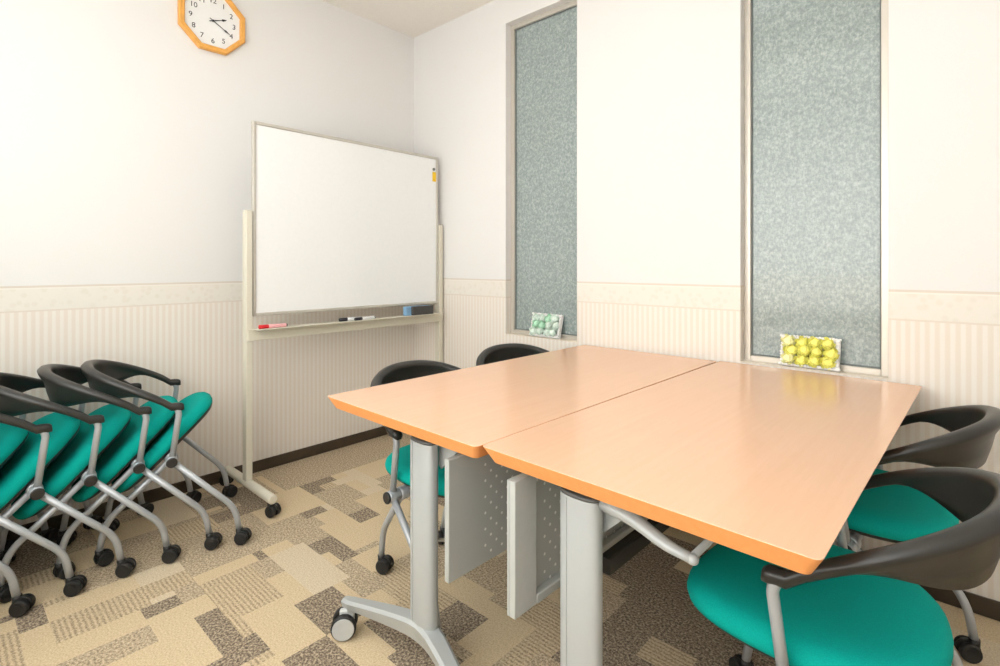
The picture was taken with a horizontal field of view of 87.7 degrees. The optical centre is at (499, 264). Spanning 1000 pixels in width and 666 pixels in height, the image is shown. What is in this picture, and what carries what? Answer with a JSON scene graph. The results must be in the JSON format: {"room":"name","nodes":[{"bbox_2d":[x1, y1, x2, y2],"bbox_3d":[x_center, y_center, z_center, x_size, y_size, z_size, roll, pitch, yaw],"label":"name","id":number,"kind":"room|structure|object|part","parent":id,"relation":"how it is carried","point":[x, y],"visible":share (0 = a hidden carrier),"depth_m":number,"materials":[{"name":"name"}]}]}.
{"room":"meeting room","nodes":[
{"label":"meeting room","id":0,"kind":"room"},
{"bbox_2d":[0,0,413,524],"bbox_3d":[-1.553,-0.229,2.666,0.100,2.715,2.720,0,0,42],"label":"wall","id":1,"kind":"structure","parent":0,"point":[125,142],"depth_m":2.55,"materials":[{"name":"paint"}]},
{"bbox_2d":[6,426,387,540],"bbox_3d":[-1.516,1.098,2.626,0.008,0.060,2.711,0,0,42],"label":"baseboard","id":2,"kind":"structure","parent":1,"relation":"attached to","point":[156,494],"depth_m":2.82,"materials":[{"name":"brown plastic"}]},
{"bbox_2d":[178,0,244,55],"bbox_3d":[-1.469,-1.250,2.665,0.026,0.314,0.314,0,0,42],"label":"wall clock","id":3,"kind":"object","parent":1,"relation":"attached to","point":[215,26],"visible":1,"depth_m":2.67,"materials":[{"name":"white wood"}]},
{"bbox_2d":[322,0,493,37],"bbox_3d":[-0.036,-1.626,1.288,4.000,0.080,2.720,0,0,42],"label":"ceiling","id":4,"kind":"structure","parent":0,"point":[412,18],"depth_m":3.26,"materials":[{"name":"white paint"}]},
{"bbox_2d":[0,432,999,665],"bbox_3d":[-0.036,1.129,1.288,4.000,0.001,2.720,0,0,42],"label":"floor","id":5,"kind":"structure","parent":0,"point":[273,598],"depth_m":1.77,"materials":[{"name":"beige carpet"}]},
{"bbox_2d":[0,526,35,617],"bbox_3d":[-1.905,0.754,1.668,0.571,0.748,0.576,0,0,42],"label":"chair","id":6,"kind":"object","parent":5,"relation":"on","point":[21,603],"visible":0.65,"depth_m":1.67,"materials":[{"name":"silver metal"}]},
{"bbox_3d":[-1.638,0.910,1.598,0.023,0.337,0.251,0,0,42],"label":"leg","id":7,"kind":"part","parent":6,"relation":"part of","materials":[{"name":"silver metal"}]},
{"bbox_2d":[0,423,86,596],"bbox_3d":[-1.817,0.754,1.765,0.571,0.748,0.576,0,0,41],"label":"chair","id":8,"kind":"object","parent":5,"relation":"on","point":[12,438],"visible":0.84,"depth_m":1.76,"materials":[{"name":"silver metal"}]},
{"bbox_3d":[-1.826,0.728,1.754,0.452,0.331,0.352,0,0,41],"label":"seat","id":9,"kind":"part","parent":8,"relation":"part of","materials":[{"name":"teal fabric"}]},
{"bbox_3d":[-1.549,0.910,1.699,0.022,0.337,0.251,0,0,41],"label":"leg","id":10,"kind":"part","parent":8,"relation":"part of","materials":[{"name":"silver metal"}]},
{"bbox_3d":[-1.917,0.910,2.022,0.022,0.337,0.251,0,0,42],"label":"leg","id":11,"kind":"part","parent":8,"relation":"part of","materials":[{"name":"silver metal"}]},
{"bbox_2d":[0,412,135,577],"bbox_3d":[-1.720,0.754,1.871,0.571,0.748,0.576,0,0,41],"label":"chair","id":12,"kind":"object","parent":5,"relation":"on","point":[49,435],"visible":0.84,"depth_m":1.77,"materials":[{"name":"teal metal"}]},
{"bbox_3d":[-1.658,0.910,1.676,0.257,0.337,0.024,0,0,-33],"label":"leg","id":13,"kind":"part","parent":12,"relation":"part of","materials":[{"name":"silver metal"}]},
{"bbox_3d":[-1.891,0.644,2.050,0.021,0.213,0.044,0,0,41],"label":"arm post","id":14,"kind":"part","parent":12,"relation":"part of","materials":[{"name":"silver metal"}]},
{"bbox_3d":[-1.798,0.470,1.782,0.525,0.179,0.338,0,0,41],"label":"backrest","id":15,"kind":"part","parent":12,"relation":"part of","materials":[{"name":"grey plastic"}]},
{"bbox_3d":[-1.729,0.728,1.861,0.452,0.331,0.352,0,0,41],"label":"seat","id":16,"kind":"part","parent":12,"relation":"part of","materials":[{"name":"teal fabric"}]},
{"bbox_3d":[-1.521,0.644,1.725,0.021,0.213,0.044,0,0,41],"label":"arm post","id":17,"kind":"part","parent":12,"relation":"part of","materials":[{"name":"silver metal"}]},
{"bbox_3d":[-1.820,0.910,2.128,0.022,0.337,0.251,0,0,42],"label":"leg","id":18,"kind":"part","parent":12,"relation":"part of","materials":[{"name":"silver metal"}]},
{"bbox_3d":[-1.452,0.910,1.806,0.022,0.337,0.251,0,0,41],"label":"leg","id":19,"kind":"part","parent":12,"relation":"part of","materials":[{"name":"silver metal"}]},
{"bbox_2d":[0,372,180,602],"bbox_3d":[-1.611,0.754,1.992,0.576,0.748,0.571,0,0,-44],"label":"chair","id":20,"kind":"object","parent":5,"relation":"on","point":[101,427],"visible":0.85,"depth_m":1.83,"materials":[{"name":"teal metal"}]},
{"bbox_3d":[-1.809,0.910,2.045,0.024,0.337,0.257,0,0,31],"label":"leg","id":21,"kind":"part","parent":20,"relation":"part of","materials":[{"name":"silver metal"}]},
{"bbox_3d":[-1.565,0.910,1.791,0.248,0.337,0.085,0,0,-44],"label":"leg","id":22,"kind":"part","parent":20,"relation":"part of","materials":[{"name":"silver metal"}]},
{"bbox_3d":[-1.697,0.470,1.910,0.338,0.179,0.525,0,0,-44],"label":"backrest","id":23,"kind":"part","parent":20,"relation":"part of","materials":[{"name":"grey plastic"}]},
{"bbox_3d":[-1.621,0.728,1.982,0.352,0.331,0.452,0,0,-44],"label":"seat","id":24,"kind":"part","parent":20,"relation":"part of","materials":[{"name":"teal fabric"}]},
{"bbox_3d":[-1.766,0.644,2.184,0.044,0.213,0.021,0,0,-44],"label":"arm post","id":25,"kind":"part","parent":20,"relation":"part of","materials":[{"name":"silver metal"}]},
{"bbox_3d":[-1.425,0.644,1.829,0.044,0.213,0.021,0,0,-44],"label":"arm post","id":26,"kind":"part","parent":20,"relation":"part of","materials":[{"name":"silver metal"}]},
{"bbox_3d":[-1.349,0.910,1.903,0.251,0.336,0.025,0,0,-44],"label":"leg","id":27,"kind":"part","parent":20,"relation":"part of","materials":[{"name":"silver metal"}]},
{"bbox_3d":[-1.688,0.910,2.257,0.251,0.337,0.022,0,0,-43],"label":"leg","id":28,"kind":"part","parent":20,"relation":"part of","materials":[{"name":"silver metal"}]},
{"bbox_2d":[37,364,221,579],"bbox_3d":[-1.500,0.754,2.119,0.576,0.748,0.571,0,0,-38],"label":"chair","id":29,"kind":"object","parent":5,"relation":"on","point":[63,383],"visible":0.84,"depth_m":1.94,"materials":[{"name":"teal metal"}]},
{"bbox_3d":[-1.692,0.910,2.191,0.024,0.337,0.257,0,0,36],"label":"leg","id":30,"kind":"part","parent":29,"relation":"part of","materials":[{"name":"silver metal"}]},
{"bbox_3d":[-1.474,0.910,1.915,0.248,0.337,0.085,0,0,-38],"label":"leg","id":31,"kind":"part","parent":29,"relation":"part of","materials":[{"name":"silver metal"}]},
{"bbox_3d":[-1.593,0.470,2.045,0.338,0.179,0.525,0,0,-38],"label":"backrest","id":32,"kind":"part","parent":29,"relation":"part of","materials":[{"name":"grey plastic"}]},
{"bbox_3d":[-1.511,0.728,2.110,0.352,0.331,0.452,0,0,-38],"label":"seat","id":33,"kind":"part","parent":29,"relation":"part of","materials":[{"name":"teal fabric"}]},
{"bbox_3d":[-1.635,0.644,2.325,0.044,0.213,0.021,0,0,-38],"label":"arm post","id":34,"kind":"part","parent":29,"relation":"part of","materials":[{"name":"silver metal"}]},
{"bbox_3d":[-1.331,0.644,1.939,0.044,0.213,0.021,0,0,-38],"label":"arm post","id":35,"kind":"part","parent":29,"relation":"part of","materials":[{"name":"silver metal"}]},
{"bbox_3d":[-1.248,0.910,2.005,0.251,0.337,0.022,0,0,-39],"label":"leg","id":36,"kind":"part","parent":29,"relation":"part of","materials":[{"name":"silver metal"}]},
{"bbox_3d":[-1.551,0.910,2.390,0.251,0.337,0.023,0,0,-38],"label":"leg","id":37,"kind":"part","parent":29,"relation":"part of","materials":[{"name":"silver metal"}]},
{"bbox_2d":[80,359,251,566],"bbox_3d":[-1.395,0.754,2.190,0.576,0.748,0.571,0,0,-33],"label":"chair","id":38,"kind":"object","parent":5,"relation":"on","point":[105,376],"visible":0.87,"depth_m":2.02,"materials":[{"name":"teal fabric"}]},
{"bbox_3d":[-1.579,0.910,2.280,0.024,0.337,0.257,0,0,42],"label":"leg","id":39,"kind":"part","parent":38,"relation":"part of","materials":[{"name":"silver metal"}]},
{"bbox_3d":[-1.388,0.910,1.984,0.248,0.337,0.085,0,0,-33],"label":"leg","id":40,"kind":"part","parent":38,"relation":"part of","materials":[{"name":"silver metal"}]},
{"bbox_3d":[-1.495,0.470,2.125,0.338,0.179,0.525,0,0,-33],"label":"backrest","id":41,"kind":"part","parent":38,"relation":"part of","materials":[{"name":"grey plastic"}]},
{"bbox_3d":[-1.406,0.728,2.182,0.352,0.331,0.452,0,0,-33],"label":"seat","id":42,"kind":"part","parent":38,"relation":"part of","materials":[{"name":"teal fabric"}]},
{"bbox_3d":[-1.244,0.644,1.994,0.044,0.213,0.021,0,0,-33],"label":"arm post","id":43,"kind":"part","parent":38,"relation":"part of","materials":[{"name":"silver metal"}]},
{"bbox_3d":[-1.510,0.644,2.408,0.044,0.213,0.021,0,0,-33],"label":"arm post","id":44,"kind":"part","parent":38,"relation":"part of","materials":[{"name":"silver metal"}]},
{"bbox_3d":[-1.420,0.910,2.464,0.251,0.337,0.023,0,0,-32],"label":"leg","id":45,"kind":"part","parent":38,"relation":"part of","materials":[{"name":"silver metal"}]},
{"bbox_3d":[-1.155,0.910,2.053,0.251,0.337,0.022,0,0,-33],"label":"leg","id":46,"kind":"part","parent":38,"relation":"part of","materials":[{"name":"silver metal"}]},
{"bbox_2d":[219,120,443,517],"bbox_3d":[-0.804,0.214,2.959,0.576,1.829,1.289,0,0,42],"label":"whiteboard","id":47,"kind":"object","parent":5,"relation":"on","point":[332,223],"visible":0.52,"depth_m":2.82,"materials":[{"name":"ceramic"}]},
{"bbox_3d":[-1.219,0.391,2.514,0.044,1.295,0.032,0,0,42],"label":"post","id":48,"kind":"part","parent":47,"relation":"part of","materials":[{"name":"beige metal"}]},
{"bbox_2d":[258,323,287,328],"bbox_3d":[-1.112,0.299,2.553,0.138,0.019,0.019,0,0,-45],"label":"marker","id":49,"kind":"object","parent":47,"relation":"on","point":[280,324],"visible":0.99,"depth_m":2.54,"materials":[{"name":"red plastic"}]},
{"bbox_3d":[-0.807,-0.225,2.965,0.022,0.951,1.180,0,0,42],"label":"frame","id":50,"kind":"part","parent":47,"relation":"part of","materials":[{"name":"metal"}]},
{"bbox_3d":[-0.809,-0.225,2.967,0.014,0.939,1.168,0,0,42],"label":"writing panel","id":51,"kind":"part","parent":47,"relation":"part of","materials":[{"name":"plastic"}]},
{"bbox_2d":[339,317,355,321],"bbox_3d":[-0.825,0.299,2.880,0.138,0.019,0.019,0,0,-45],"label":"marker","id":52,"kind":"object","parent":47,"relation":"on","point":[348,318],"visible":0.62,"depth_m":2.86,"materials":[{"name":"white plastic"}]},
{"bbox_2d":[252,313,443,330],"bbox_3d":[-0.779,0.310,2.923,0.076,0.006,1.164,0,0,42],"label":"tray","id":53,"kind":"object","parent":47,"relation":"on","point":[393,318],"depth_m":2.85,"materials":[{"name":"beige metal"}]},
{"bbox_2d":[354,316,374,320],"bbox_3d":[-0.756,0.299,2.919,0.019,0.019,0.138,0,0,37],"label":"marker","id":54,"kind":"object","parent":47,"relation":"on","point":[366,317],"visible":1,"depth_m":2.91,"materials":[{"name":"white plastic"}]},
{"bbox_2d":[403,305,432,315],"bbox_3d":[-0.504,0.281,3.220,0.052,0.056,0.200,0,0,42],"label":"eraser","id":55,"kind":"object","parent":47,"relation":"on","point":[420,309],"visible":1,"depth_m":3.19,"materials":[{"name":"blue plastic"}]},
{"bbox_2d":[432,168,435,181],"bbox_3d":[-0.425,-0.584,3.373,0.008,0.088,0.028,0,0,42],"label":"magnet","id":56,"kind":"object","parent":47,"relation":"attached to","point":[433,173],"visible":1,"depth_m":3.37},
{"bbox_3d":[-0.400,0.391,3.415,0.044,1.295,0.032,0,0,42],"label":"post","id":57,"kind":"part","parent":47,"relation":"part of","materials":[{"name":"beige metal"}]},
{"bbox_2d":[370,360,460,635],"bbox_3d":[-0.180,0.754,1.868,0.571,0.748,0.576,0,0,-45],"label":"chair","id":58,"kind":"object","parent":5,"relation":"on","point":[397,464],"visible":0.38,"depth_m":1.84,"materials":[{"name":"teal fabric"}]},
{"bbox_3d":[-0.380,0.910,1.819,0.024,0.337,0.257,0,0,-29],"label":"leg","id":59,"kind":"part","parent":58,"relation":"part of","materials":[{"name":"silver metal"}]},
{"bbox_3d":[-0.340,0.644,1.679,0.021,0.213,0.044,0,0,-45],"label":"arm post","id":60,"kind":"part","parent":58,"relation":"part of","materials":[{"name":"silver metal"}]},
{"bbox_3d":[-0.155,0.698,1.842,0.452,0.071,0.462,0,0,-45],"label":"seat","id":61,"kind":"part","parent":58,"relation":"part of","materials":[{"name":"teal fabric"}]},
{"bbox_3d":[-0.264,0.470,1.952,0.525,0.179,0.338,0,0,-45],"label":"backrest","id":62,"kind":"part","parent":58,"relation":"part of","materials":[{"name":"grey plastic"}]},
{"bbox_3d":[-0.265,0.910,1.605,0.251,0.337,0.022,0,0,45],"label":"leg","id":63,"kind":"part","parent":58,"relation":"part of","materials":[{"name":"silver metal"}]},
{"bbox_3d":[-0.131,0.910,2.066,0.257,0.337,0.024,0,0,30],"label":"leg","id":64,"kind":"part","parent":58,"relation":"part of","materials":[{"name":"silver metal"}]},
{"bbox_2d":[476,343,549,365],"bbox_3d":[0.172,0.754,2.291,0.571,0.748,0.576,0,0,-33],"label":"chair","id":65,"kind":"object","parent":5,"relation":"on","point":[501,352],"visible":0.09,"depth_m":2.50,"materials":[{"name":"black plastic"}]},
{"bbox_2d":[328,345,715,665],"bbox_3d":[0.180,0.768,1.908,0.670,0.720,1.457,0,0,43],"label":"folding table","id":66,"kind":"object","parent":5,"relation":"on","point":[461,411],"visible":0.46,"depth_m":1.44,"materials":[{"name":"brown wood"}]},
{"bbox_3d":[-0.211,0.754,1.445,0.098,0.532,0.047,0,0,43],"label":"leg","id":67,"kind":"part","parent":66,"relation":"part of","materials":[{"name":"silver metal"}]},
{"bbox_3d":[0.319,0.625,1.747,0.016,0.300,1.313,0,0,43],"label":"modesty panel","id":68,"kind":"part","parent":66,"relation":"part of","materials":[{"name":"grey metal"}]},
{"bbox_2d":[483,361,921,665],"bbox_3d":[0.680,0.768,1.456,0.670,0.720,1.459,0,0,43],"label":"folding table","id":69,"kind":"object","parent":5,"relation":"on","point":[769,464],"visible":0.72,"depth_m":1.14,"materials":[{"name":"brown wood"}]},
{"bbox_3d":[0.468,0.625,1.626,0.006,0.300,1.313,0,0,43],"label":"modesty panel","id":70,"kind":"part","parent":69,"relation":"part of","materials":[{"name":"grey metal"}]},
{"bbox_3d":[0.172,0.754,1.105,0.098,0.532,0.047,0,0,43],"label":"leg","id":71,"kind":"part","parent":69,"relation":"part of","materials":[{"name":"silver metal"}]},
{"bbox_3d":[0.281,0.506,0.996,0.038,0.065,0.201,0,0,-42],"label":"flip lever","id":72,"kind":"part","parent":69,"relation":"part of","materials":[{"name":"silver metal"}]},
{"bbox_3d":[0.560,0.528,1.165,0.014,0.013,0.628,0,0,44],"label":"lever rod","id":73,"kind":"part","parent":69,"relation":"part of","materials":[{"name":"silver metal"}]},
{"bbox_2d":[687,467,999,665],"bbox_3d":[0.672,0.754,1.069,0.576,0.748,0.571,0,0,44],"label":"chair","id":74,"kind":"object","parent":5,"relation":"on","point":[870,607],"visible":0.88,"depth_m":0.96,"materials":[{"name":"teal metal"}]},
{"bbox_3d":[0.749,0.910,1.333,0.251,0.337,0.022,0,0,43],"label":"leg","id":75,"kind":"part","parent":74,"relation":"part of","materials":[{"name":"silver metal"}]},
{"bbox_3d":[0.486,0.644,0.905,0.044,0.213,0.021,0,0,44],"label":"arm post","id":76,"kind":"part","parent":74,"relation":"part of","materials":[{"name":"silver metal"}]},
{"bbox_3d":[0.646,0.698,1.093,0.462,0.071,0.452,0,0,44],"label":"seat","id":77,"kind":"part","parent":74,"relation":"part of","materials":[{"name":"teal fabric"}]},
{"bbox_3d":[0.827,0.644,1.261,0.044,0.213,0.021,0,0,44],"label":"arm post","id":78,"kind":"part","parent":74,"relation":"part of","materials":[{"name":"silver metal"}]},
{"bbox_3d":[0.758,0.470,0.986,0.338,0.179,0.525,0,0,44],"label":"backrest","id":79,"kind":"part","parent":74,"relation":"part of","materials":[{"name":"grey plastic"}]},
{"bbox_2d":[753,405,999,665],"bbox_3d":[1.099,0.754,1.542,0.571,0.748,0.576,0,0,-45],"label":"chair","id":80,"kind":"object","parent":5,"relation":"on","point":[889,513],"visible":0.41,"depth_m":1.38,"materials":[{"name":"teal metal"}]},
{"bbox_3d":[0.909,0.644,1.384,0.021,0.213,0.044,0,0,-45],"label":"arm post","id":81,"kind":"part","parent":80,"relation":"part of","materials":[{"name":"silver metal"}]},
{"bbox_3d":[1.074,0.698,1.568,0.452,0.071,0.462,0,0,-45],"label":"seat","id":82,"kind":"part","parent":80,"relation":"part of","materials":[{"name":"teal fabric"}]},
{"bbox_3d":[1.049,0.910,1.343,0.257,0.337,0.024,0,0,30],"label":"leg","id":83,"kind":"part","parent":80,"relation":"part of","materials":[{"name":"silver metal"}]},
{"bbox_3d":[1.183,0.470,1.458,0.525,0.179,0.338,0,0,-45],"label":"backrest","id":84,"kind":"part","parent":80,"relation":"part of","materials":[{"name":"grey plastic"}]},
{"bbox_3d":[1.298,0.910,1.591,0.024,0.337,0.257,0,0,-29],"label":"leg","id":85,"kind":"part","parent":80,"relation":"part of","materials":[{"name":"silver metal"}]},
{"bbox_2d":[414,0,999,601],"bbox_3d":[0.926,-0.229,2.346,4.200,2.715,0.140,0,0,42],"label":"wall","id":86,"kind":"structure","parent":0,"point":[660,83],"depth_m":2.34,"materials":[{"name":"paint"}]},
{"bbox_2d":[506,0,576,341],"bbox_3d":[0.240,-0.506,2.917,0.499,1.826,0.107,0,0,42],"label":"window","id":87,"kind":"structure","parent":86,"relation":"in","point":[544,45],"depth_m":2.94,"materials":[{"name":"glass"}]},
{"bbox_3d":[0.233,0.405,2.911,0.499,0.004,0.044,0,0,42],"label":"sill","id":88,"kind":"part","parent":87,"relation":"part of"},
{"bbox_3d":[0.251,0.336,2.890,0.074,0.134,0.220,0,0,-45],"label":"flower frame","id":89,"kind":"part","parent":87,"relation":"part of","materials":[{"name":"green plant"}]},
{"bbox_2d":[741,0,887,379],"bbox_3d":[1.213,-0.532,2.036,0.498,1.878,0.103,0,0,42],"label":"window","id":90,"kind":"structure","parent":86,"relation":"in","point":[816,71],"depth_m":2.04,"materials":[{"name":"glass"}]},
{"bbox_3d":[1.201,0.339,2.023,0.213,0.128,0.068,0,0,43],"label":"flower frame","id":91,"kind":"part","parent":90,"relation":"part of","materials":[{"name":"yellow plant"}]},
{"bbox_3d":[1.206,0.405,2.027,0.498,0.004,0.044,0,0,42],"label":"sill","id":92,"kind":"part","parent":90,"relation":"part of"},
{"bbox_2d":[920,585,999,620],"bbox_3d":[0.875,1.098,2.291,4.000,0.060,0.008,0,0,42],"label":"baseboard","id":93,"kind":"structure","parent":86,"relation":"attached to","point":[980,605],"depth_m":1.69,"materials":[{"name":"brown plastic"}]}
]}

